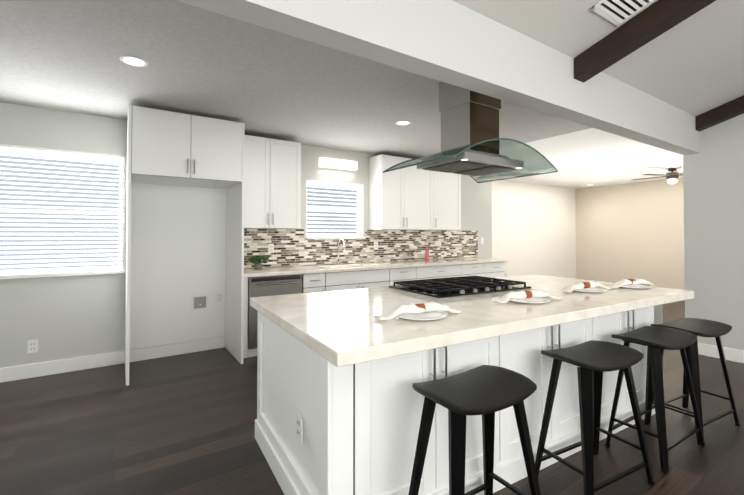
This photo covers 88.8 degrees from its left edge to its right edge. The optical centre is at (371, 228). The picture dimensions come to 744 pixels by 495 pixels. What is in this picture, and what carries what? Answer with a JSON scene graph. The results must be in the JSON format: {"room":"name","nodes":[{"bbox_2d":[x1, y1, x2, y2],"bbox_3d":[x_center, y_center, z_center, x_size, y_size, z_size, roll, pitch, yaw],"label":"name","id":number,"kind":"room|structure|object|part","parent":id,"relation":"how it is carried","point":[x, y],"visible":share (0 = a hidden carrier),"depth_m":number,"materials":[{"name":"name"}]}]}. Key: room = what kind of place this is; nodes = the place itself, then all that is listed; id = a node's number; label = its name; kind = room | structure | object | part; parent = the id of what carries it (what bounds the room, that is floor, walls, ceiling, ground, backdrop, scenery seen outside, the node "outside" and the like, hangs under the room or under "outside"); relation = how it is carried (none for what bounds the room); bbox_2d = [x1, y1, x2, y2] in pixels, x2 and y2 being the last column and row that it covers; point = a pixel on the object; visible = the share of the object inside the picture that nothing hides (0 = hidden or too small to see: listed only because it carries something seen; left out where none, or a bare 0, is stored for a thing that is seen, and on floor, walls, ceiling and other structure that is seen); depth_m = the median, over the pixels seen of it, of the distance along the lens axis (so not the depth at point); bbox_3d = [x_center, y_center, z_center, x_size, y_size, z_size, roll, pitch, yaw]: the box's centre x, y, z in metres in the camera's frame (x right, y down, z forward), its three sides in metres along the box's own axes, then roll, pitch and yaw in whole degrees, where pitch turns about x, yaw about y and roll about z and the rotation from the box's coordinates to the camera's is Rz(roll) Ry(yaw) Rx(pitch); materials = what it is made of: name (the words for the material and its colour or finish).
{"room":"kitchen","nodes":[
{"label":"kitchen","id":0,"kind":"room"},
{"bbox_2d":[0,102,491,367],"bbox_3d":[-0.951,0.143,5.148,7.650,2.540,0.150,1,-1,-34],"label":"wall","id":1,"kind":"structure","parent":0,"point":[62,317],"depth_m":3.76,"materials":[{"name":"grey paint"}]},
{"bbox_2d":[27,339,37,352],"bbox_3d":[-3.175,1.099,3.557,0.075,0.118,0.007,1,-1,-34],"label":"outlet","id":2,"kind":"object","parent":1,"relation":"attached to","point":[32,346],"visible":1,"depth_m":3.55,"materials":[{"name":"white plastic"}]},
{"bbox_2d":[0,144,125,278],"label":"window","id":3,"kind":"structure","parent":1,"relation":"in","point":[35,275],"depth_m":3.80,"materials":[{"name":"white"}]},
{"bbox_2d":[0,147,122,274],"bbox_3d":[-3.043,-0.162,3.723,1.003,1.170,0.060,1,-1,-34],"label":"window blind","id":4,"kind":"object","parent":3,"relation":"attached to","point":[60,155],"visible":0.98,"depth_m":3.71,"materials":[{"name":"white plastic"}]},
{"bbox_2d":[0,336,224,382],"bbox_3d":[-2.842,1.327,3.772,2.638,0.130,0.015,1,-1,-34],"label":"baseboard","id":5,"kind":"structure","parent":1,"relation":"attached to","point":[19,372],"depth_m":3.84,"materials":[{"name":"white wood"}]},
{"bbox_2d":[244,135,300,228],"bbox_3d":[-1.291,-0.540,4.621,0.795,1.070,0.363,1,-1,-34],"label":"upper cabinet","id":6,"kind":"object","parent":1,"relation":"attached to","point":[272,183],"visible":0.83,"depth_m":4.51,"materials":[{"name":"white wood"}]},
{"bbox_2d":[305,179,365,238],"bbox_3d":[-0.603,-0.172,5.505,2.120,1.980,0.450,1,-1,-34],"label":"window","id":7,"kind":"structure","parent":1,"relation":"in","point":[334,210],"depth_m":5.57,"materials":[{"name":"white"}]},
{"bbox_3d":[-0.564,-0.268,5.448,0.820,0.690,0.004,1,-1,-34],"label":"glass","id":8,"kind":"part","parent":7,"relation":"part of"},
{"bbox_2d":[319,157,356,170],"bbox_3d":[-0.475,-0.905,5.324,0.580,0.130,0.108,1,-1,-34],"label":"vanity light","id":9,"kind":"object","parent":1,"relation":"attached to","point":[332,163],"visible":0.94,"depth_m":5.27,"materials":[{"name":"silver metal"}]},
{"bbox_2d":[244,229,477,268],"bbox_3d":[0.108,0.257,5.754,4.393,0.486,0.010,1,-1,-34],"label":"backsplash","id":10,"kind":"structure","parent":1,"relation":"attached to","point":[292,247],"depth_m":5.54,"materials":[{"name":"tile"}]},
{"bbox_2d":[268,244,273,252],"bbox_3d":[-1.279,0.248,4.818,0.075,0.118,0.008,1,-1,-34],"label":"outlet","id":11,"kind":"object","parent":10,"relation":"attached to","point":[270,248],"visible":1,"depth_m":4.81,"materials":[{"name":"white plastic"}]},
{"bbox_2d":[374,242,377,249],"bbox_3d":[0.061,0.251,5.710,0.075,0.118,0.008,1,-1,-34],"label":"outlet","id":12,"kind":"object","parent":10,"relation":"attached to","point":[375,245],"visible":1,"depth_m":5.71,"materials":[{"name":"white plastic"}]},
{"bbox_2d":[369,154,408,229],"bbox_3d":[0.240,-0.524,5.663,0.462,1.070,0.327,1,-1,-34],"label":"upper cabinet","id":13,"kind":"object","parent":1,"relation":"attached to","point":[388,191],"depth_m":5.54,"materials":[{"name":"white wood"}]},
{"bbox_2d":[409,158,436,229],"bbox_3d":[0.627,-0.521,5.920,0.694,1.070,0.327,1,-1,-34],"label":"upper cabinet","id":14,"kind":"object","parent":1,"relation":"attached to","point":[411,198],"depth_m":5.83,"materials":[{"name":"white wood"}]},
{"bbox_2d":[437,172,460,229],"bbox_3d":[1.102,-0.516,6.237,0.676,1.070,0.327,1,-1,-34],"label":"upper cabinet","id":15,"kind":"object","parent":1,"relation":"attached to","point":[448,184],"depth_m":6.14,"materials":[{"name":"white wood"}]},
{"bbox_2d":[0,0,682,188],"bbox_3d":[1.520,-1.184,5.337,11.950,0.120,3.870,1,-1,-34],"label":"ceiling","id":16,"kind":"structure","parent":0,"point":[66,55],"depth_m":3.09,"materials":[{"name":"white paint"}]},
{"bbox_2d":[119,56,147,66],"bbox_3d":[-1.652,-1.161,2.640,0.170,0.001,0.170,1,-1,-34],"label":"recessed light","id":17,"kind":"object","parent":16,"relation":"in","point":[134,61],"visible":1,"depth_m":2.63,"materials":[{"name":"white plastic"}]},
{"bbox_2d":[395,121,410,124],"bbox_3d":[0.334,-1.139,4.095,0.170,0.001,0.170,1,-1,-34],"label":"recessed light","id":18,"kind":"object","parent":16,"relation":"in","point":[402,123],"visible":1,"depth_m":4.11,"materials":[{"name":"white"}]},
{"bbox_2d":[383,82,557,182],"bbox_3d":[0.762,-0.799,2.969,1.108,0.717,0.788,1,-1,-34],"label":"range hood","id":19,"kind":"object","parent":16,"relation":"hanging from","point":[473,144],"visible":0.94,"depth_m":2.86,"materials":[{"name":"silver metal"}]},
{"bbox_3d":[0.762,-0.529,2.965,1.100,0.172,0.780,1,-1,-34],"label":"glass","id":20,"kind":"part","parent":19,"relation":"part of","materials":[{"name":"clear glass"}]},
{"bbox_2d":[631,168,682,183],"bbox_3d":[5.453,-0.958,6.964,1.276,0.282,1.220,1,-1,-34],"label":"ceiling fan","id":21,"kind":"object","parent":16,"relation":"hanging from","point":[671,176],"visible":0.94,"depth_m":6.88,"materials":[{"name":"brown"}]},
{"bbox_3d":[5.474,-0.871,6.927,0.143,0.105,0.146,1,-1,-34],"label":"globe","id":22,"kind":"part","parent":21,"relation":"part of"},
{"bbox_3d":[5.474,-1.010,6.929,0.180,0.179,0.180,1,-1,-34],"label":"motor","id":23,"kind":"part","parent":21,"relation":"part of","materials":[{"name":"brown metal"}]},
{"bbox_2d":[0,300,743,494],"bbox_3d":[3.219,1.417,2.747,11.950,0.080,10.000,1,-1,-34],"label":"floor","id":24,"kind":"structure","parent":0,"point":[182,424],"depth_m":2.49,"materials":[{"name":"brown wood"}]},
{"bbox_2d":[125,104,244,385],"bbox_3d":[-1.940,0.145,3.944,1.019,2.500,0.753,1,-1,-34],"label":"surround","id":25,"kind":"object","parent":24,"relation":"on","point":[185,211],"visible":1,"depth_m":4.08,"materials":[{"name":"white wood"}]},
{"bbox_2d":[192,294,207,310],"bbox_3d":[-1.960,0.841,4.333,0.170,0.170,0.029,1,-1,-34],"label":"outlet box","id":26,"kind":"object","parent":25,"relation":"attached to","point":[199,302],"visible":1,"depth_m":4.34,"materials":[{"name":"white plastic"}]},
{"bbox_2d":[216,292,222,302],"bbox_3d":[-1.790,0.803,4.459,0.075,0.118,0.008,1,-1,-34],"label":"outlet","id":27,"kind":"object","parent":25,"relation":"attached to","point":[219,296],"visible":1,"depth_m":4.46,"materials":[{"name":"white plastic"}]},
{"bbox_2d":[283,274,326,294],"bbox_3d":[-0.851,0.966,4.739,0.295,0.880,0.617,1,-1,-34],"label":"base cabinet","id":28,"kind":"object","parent":24,"relation":"on","point":[312,278],"depth_m":4.42,"materials":[{"name":"white wood"}]},
{"bbox_2d":[248,274,301,348],"bbox_3d":[-1.068,0.908,4.239,0.610,0.762,0.035,1,-1,-34],"label":"dishwasher","id":29,"kind":"object","parent":28,"relation":"in","point":[254,290],"depth_m":4.15,"materials":[{"name":"silver metal"}]},
{"bbox_2d":[327,270,390,290],"bbox_3d":[-0.333,0.972,5.084,0.950,0.880,0.617,1,-1,-34],"label":"base cabinet","id":30,"kind":"object","parent":24,"relation":"on","point":[350,279],"depth_m":4.82,"materials":[{"name":"white wood"}]},
{"bbox_2d":[244,258,506,277],"bbox_3d":[0.289,0.518,5.487,4.404,0.040,0.647,1,-1,-34],"label":"countertop","id":31,"kind":"structure","parent":30,"relation":"on","point":[272,272],"depth_m":5.03,"materials":[{"name":"beige stone"}]},
{"bbox_2d":[249,256,268,269],"bbox_3d":[-1.340,0.400,4.525,0.243,0.164,0.118,1,-1,-34],"label":"plant","id":32,"kind":"object","parent":31,"relation":"on","point":[258,263],"visible":1,"depth_m":4.49,"materials":[{"name":"green plant"}]},
{"bbox_3d":[-1.349,0.448,4.524,0.098,0.070,0.100,1,-1,-34],"label":"pot","id":33,"kind":"part","parent":32,"relation":"part of","materials":[{"name":"brown ceramic"}]},
{"bbox_2d":[337,238,344,264],"bbox_3d":[-0.399,0.312,5.240,0.102,0.365,0.205,1,-1,-34],"label":"faucet","id":34,"kind":"object","parent":31,"relation":"on","point":[338,262],"depth_m":5.27,"materials":[{"name":"silver metal"}]},
{"bbox_2d":[409,244,416,261],"bbox_3d":[0.623,0.365,5.816,0.139,0.274,0.095,1,-1,-34],"label":"flowers","id":35,"kind":"object","parent":31,"relation":"on","point":[412,247],"visible":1,"depth_m":5.80,"materials":[{"name":"white plant"}]},
{"bbox_2d":[425,245,428,260],"bbox_3d":[0.872,0.380,6.006,0.058,0.250,0.060,1,-1,-34],"label":"bottle","id":36,"kind":"object","parent":31,"relation":"on","point":[427,255],"visible":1,"depth_m":5.98,"materials":[{"name":"red glass"}]},
{"bbox_2d":[391,266,418,285],"bbox_3d":[0.258,0.978,5.478,0.470,0.880,0.617,1,-1,-34],"label":"base cabinet","id":37,"kind":"object","parent":24,"relation":"on","point":[412,272],"depth_m":5.25,"materials":[{"name":"white wood"}]},
{"bbox_2d":[419,266,462,279],"bbox_3d":[0.828,0.983,5.857,0.900,0.880,0.617,1,-1,-34],"label":"base cabinet","id":38,"kind":"object","parent":24,"relation":"on","point":[425,272],"depth_m":5.60,"materials":[{"name":"white wood"}]},
{"bbox_2d":[255,302,671,494],"bbox_3d":[0.756,0.944,2.709,2.844,0.865,1.198,1,-1,-30],"label":"kitchen island","id":39,"kind":"object","parent":24,"relation":"on","point":[340,372],"depth_m":1.89,"materials":[{"name":"white wood"}]},
{"bbox_2d":[296,412,302,442],"bbox_3d":[-0.342,0.932,1.785,0.008,0.116,0.072,1,-1,-30],"label":"outlet","id":40,"kind":"object","parent":39,"relation":"attached to","point":[299,423],"visible":1,"depth_m":1.77,"materials":[{"name":"white plastic"}]},
{"bbox_2d":[250,274,693,369],"bbox_3d":[0.785,0.483,2.660,2.900,0.055,1.360,1,-1,-30],"label":"island countertop","id":41,"kind":"structure","parent":39,"relation":"on","point":[341,327],"depth_m":2.00,"materials":[{"name":"beige stone"}]},
{"bbox_2d":[397,311,446,320],"bbox_3d":[0.242,0.435,1.920,0.274,0.017,0.274,1,-1,-30],"label":"plate","id":42,"kind":"object","parent":41,"relation":"on","point":[430,315],"visible":0.69,"depth_m":1.90,"materials":[{"name":"white ceramic"}]},
{"bbox_2d":[374,302,460,319],"bbox_3d":[0.241,0.407,1.921,0.460,0.067,0.104,0,-1,-23],"label":"napkin","id":43,"kind":"object","parent":42,"relation":"on","point":[414,308],"visible":0.98,"depth_m":1.89,"materials":[{"name":"white fabric"}]},
{"bbox_2d":[389,276,530,297],"bbox_3d":[0.684,0.437,2.973,0.930,0.045,0.600,1,-1,-30],"label":"cooktop","id":44,"kind":"object","parent":41,"relation":"in","point":[450,287],"visible":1,"depth_m":2.84,"materials":[{"name":"black metal"}]},
{"bbox_2d":[509,297,550,303],"bbox_3d":[0.966,0.442,2.365,0.274,0.017,0.274,1,-1,-30],"label":"plate","id":45,"kind":"object","parent":41,"relation":"on","point":[535,300],"visible":0.62,"depth_m":2.36,"materials":[{"name":"white ceramic"}]},
{"bbox_2d":[493,290,561,302],"bbox_3d":[0.966,0.414,2.365,0.461,0.067,0.093,0,-1,-19],"label":"napkin","id":46,"kind":"object","parent":45,"relation":"on","point":[506,297],"visible":1,"depth_m":2.33,"materials":[{"name":"white fabric"}]},
{"bbox_2d":[573,287,606,292],"bbox_3d":[1.574,0.448,2.798,0.274,0.017,0.274,1,-1,-30],"label":"plate","id":47,"kind":"object","parent":41,"relation":"on","point":[593,290],"visible":0.58,"depth_m":2.79,"materials":[{"name":"white ceramic"}]},
{"bbox_2d":[562,281,609,292],"bbox_3d":[1.575,0.421,2.798,0.461,0.066,0.100,0,-1,-25],"label":"napkin","id":48,"kind":"object","parent":47,"relation":"on","point":[578,285],"visible":0.98,"depth_m":2.76,"materials":[{"name":"white fabric"}]},
{"bbox_2d":[611,283,652,288],"bbox_3d":[2.041,0.451,2.991,0.274,0.017,0.274,1,-1,-30],"label":"plate","id":49,"kind":"object","parent":41,"relation":"on","point":[640,286],"visible":0.73,"depth_m":2.98,"materials":[{"name":"white ceramic"}]},
{"bbox_2d":[606,278,652,287],"bbox_3d":[2.041,0.424,2.992,0.460,0.067,0.098,0,-1,-20],"label":"napkin","id":50,"kind":"object","parent":49,"relation":"on","point":[622,282],"visible":0.98,"depth_m":2.97,"materials":[{"name":"white fabric"}]},
{"bbox_2d":[408,365,539,494],"bbox_3d":[0.438,1.007,1.620,0.575,0.712,0.347,1,-1,-34],"label":"stool","id":51,"kind":"object","parent":24,"relation":"on","point":[486,392],"visible":1,"depth_m":1.59,"materials":[{"name":"black wood"}]},
{"bbox_3d":[0.438,0.678,1.625,0.500,0.054,0.332,1,-1,-34],"label":"seat","id":52,"kind":"part","parent":51,"relation":"part of","materials":[{"name":"black wood"}]},
{"bbox_2d":[463,262,486,276],"bbox_3d":[1.431,0.989,6.259,0.550,0.880,0.617,1,-1,-34],"label":"base cabinet","id":53,"kind":"object","parent":24,"relation":"on","point":[476,268],"depth_m":6.05,"materials":[{"name":"white wood"}]},
{"bbox_2d":[487,262,505,277],"bbox_3d":[1.882,0.994,6.560,0.535,0.880,0.617,1,-1,-34],"label":"base cabinet","id":54,"kind":"object","parent":24,"relation":"on","point":[494,269],"depth_m":6.32,"materials":[{"name":"white wood"}]},
{"bbox_2d":[535,340,654,494],"bbox_3d":[1.195,1.014,2.064,0.568,0.712,0.337,0,-1,-27],"label":"stool","id":55,"kind":"object","parent":24,"relation":"on","point":[593,360],"visible":0.92,"depth_m":2.04,"materials":[{"name":"black wood"}]},
{"bbox_3d":[1.195,0.685,2.069,0.506,0.054,0.351,1,-1,-34],"label":"seat","id":56,"kind":"part","parent":55,"relation":"part of","materials":[{"name":"black wood"}]},
{"bbox_2d":[604,326,705,473],"bbox_3d":[1.796,1.019,2.415,0.580,0.712,0.356,1,-1,-34],"label":"stool","id":57,"kind":"object","parent":24,"relation":"on","point":[655,340],"visible":1,"depth_m":2.37,"materials":[{"name":"black wood"}]},
{"bbox_3d":[1.796,0.690,2.420,0.501,0.054,0.334,1,-1,-34],"label":"seat","id":58,"kind":"part","parent":57,"relation":"part of","materials":[{"name":"black wood"}]},
{"bbox_2d":[651,318,740,445],"bbox_3d":[2.257,1.023,2.685,0.568,0.712,0.337,0,-1,-27],"label":"stool","id":59,"kind":"object","parent":24,"relation":"on","point":[704,328],"visible":0.58,"depth_m":2.65,"materials":[{"name":"black wood"}]},
{"bbox_3d":[2.257,0.694,2.690,0.506,0.054,0.351,1,-1,-34],"label":"seat","id":60,"kind":"part","parent":59,"relation":"part of","materials":[{"name":"black wood"}]},
{"bbox_2d":[176,0,699,154],"bbox_3d":[0.708,-1.134,2.380,7.020,0.510,0.150,1,-1,-34],"label":"ceiling beam","id":61,"kind":"structure","parent":0,"point":[451,42],"depth_m":2.23,"materials":[{"name":"grey paint"}]},
{"bbox_2d":[492,179,575,278],"bbox_3d":[3.672,0.201,8.985,4.300,2.540,0.150,1,-1,-34],"label":"wall","id":62,"kind":"structure","parent":0,"point":[533,228],"depth_m":9.02,"materials":[{"name":"white paint"}]},
{"bbox_2d":[452,0,743,116],"bbox_3d":[2.407,-2.254,-0.155,7.320,1.894,5.980,1,-1,-34],"label":"ceiling","id":63,"kind":"structure","parent":0,"point":[693,65],"depth_m":2.84,"materials":[{"name":"white paint"}]},
{"bbox_2d":[591,0,655,25],"bbox_3d":[1.587,-1.407,2.300,0.350,0.109,0.333,1,-1,-34],"label":"ceiling vent","id":64,"kind":"object","parent":63,"relation":"in","point":[607,14],"depth_m":2.38,"materials":[{"name":"white metal"}]},
{"bbox_3d":[1.588,-1.413,2.298,0.330,0.093,0.310,1,-1,-34],"label":"dark ceiling air vent","id":65,"kind":"part","parent":64,"relation":"part of","materials":[{"name":"white metal"}]},
{"bbox_2d":[574,0,715,82],"bbox_3d":[3.164,-2.096,0.438,0.140,1.898,5.826,1,-1,-34],"label":"beam","id":66,"kind":"structure","parent":63,"relation":"attached to","point":[656,19],"depth_m":2.50,"materials":[{"name":"brown wood"}]},
{"bbox_2d":[696,95,743,131],"bbox_3d":[5.235,-2.075,1.817,0.115,1.898,5.826,1,-1,-34],"label":"beam","id":67,"kind":"structure","parent":63,"relation":"attached to","point":[721,113],"depth_m":4.03,"materials":[{"name":"brown wood"}]},
{"bbox_2d":[575,178,684,289],"bbox_3d":[6.513,0.193,8.463,0.150,2.540,3.870,1,-1,-34],"label":"wall","id":68,"kind":"structure","parent":0,"point":[630,231],"depth_m":8.93,"materials":[{"name":"beige paint"}]},
{"bbox_2d":[683,113,743,350],"bbox_3d":[5.349,-0.881,1.875,0.150,4.489,6.130,1,-1,-34],"label":"wall","id":69,"kind":"structure","parent":0,"point":[713,180],"depth_m":4.13,"materials":[{"name":"grey paint"}]},
{"bbox_2d":[698,342,743,363],"bbox_3d":[5.238,1.299,1.859,0.014,0.130,5.980,1,-1,-34],"label":"baseboard","id":70,"kind":"structure","parent":69,"relation":"attached to","point":[730,354],"depth_m":4.07,"materials":[{"name":"white wood"}]}
]}

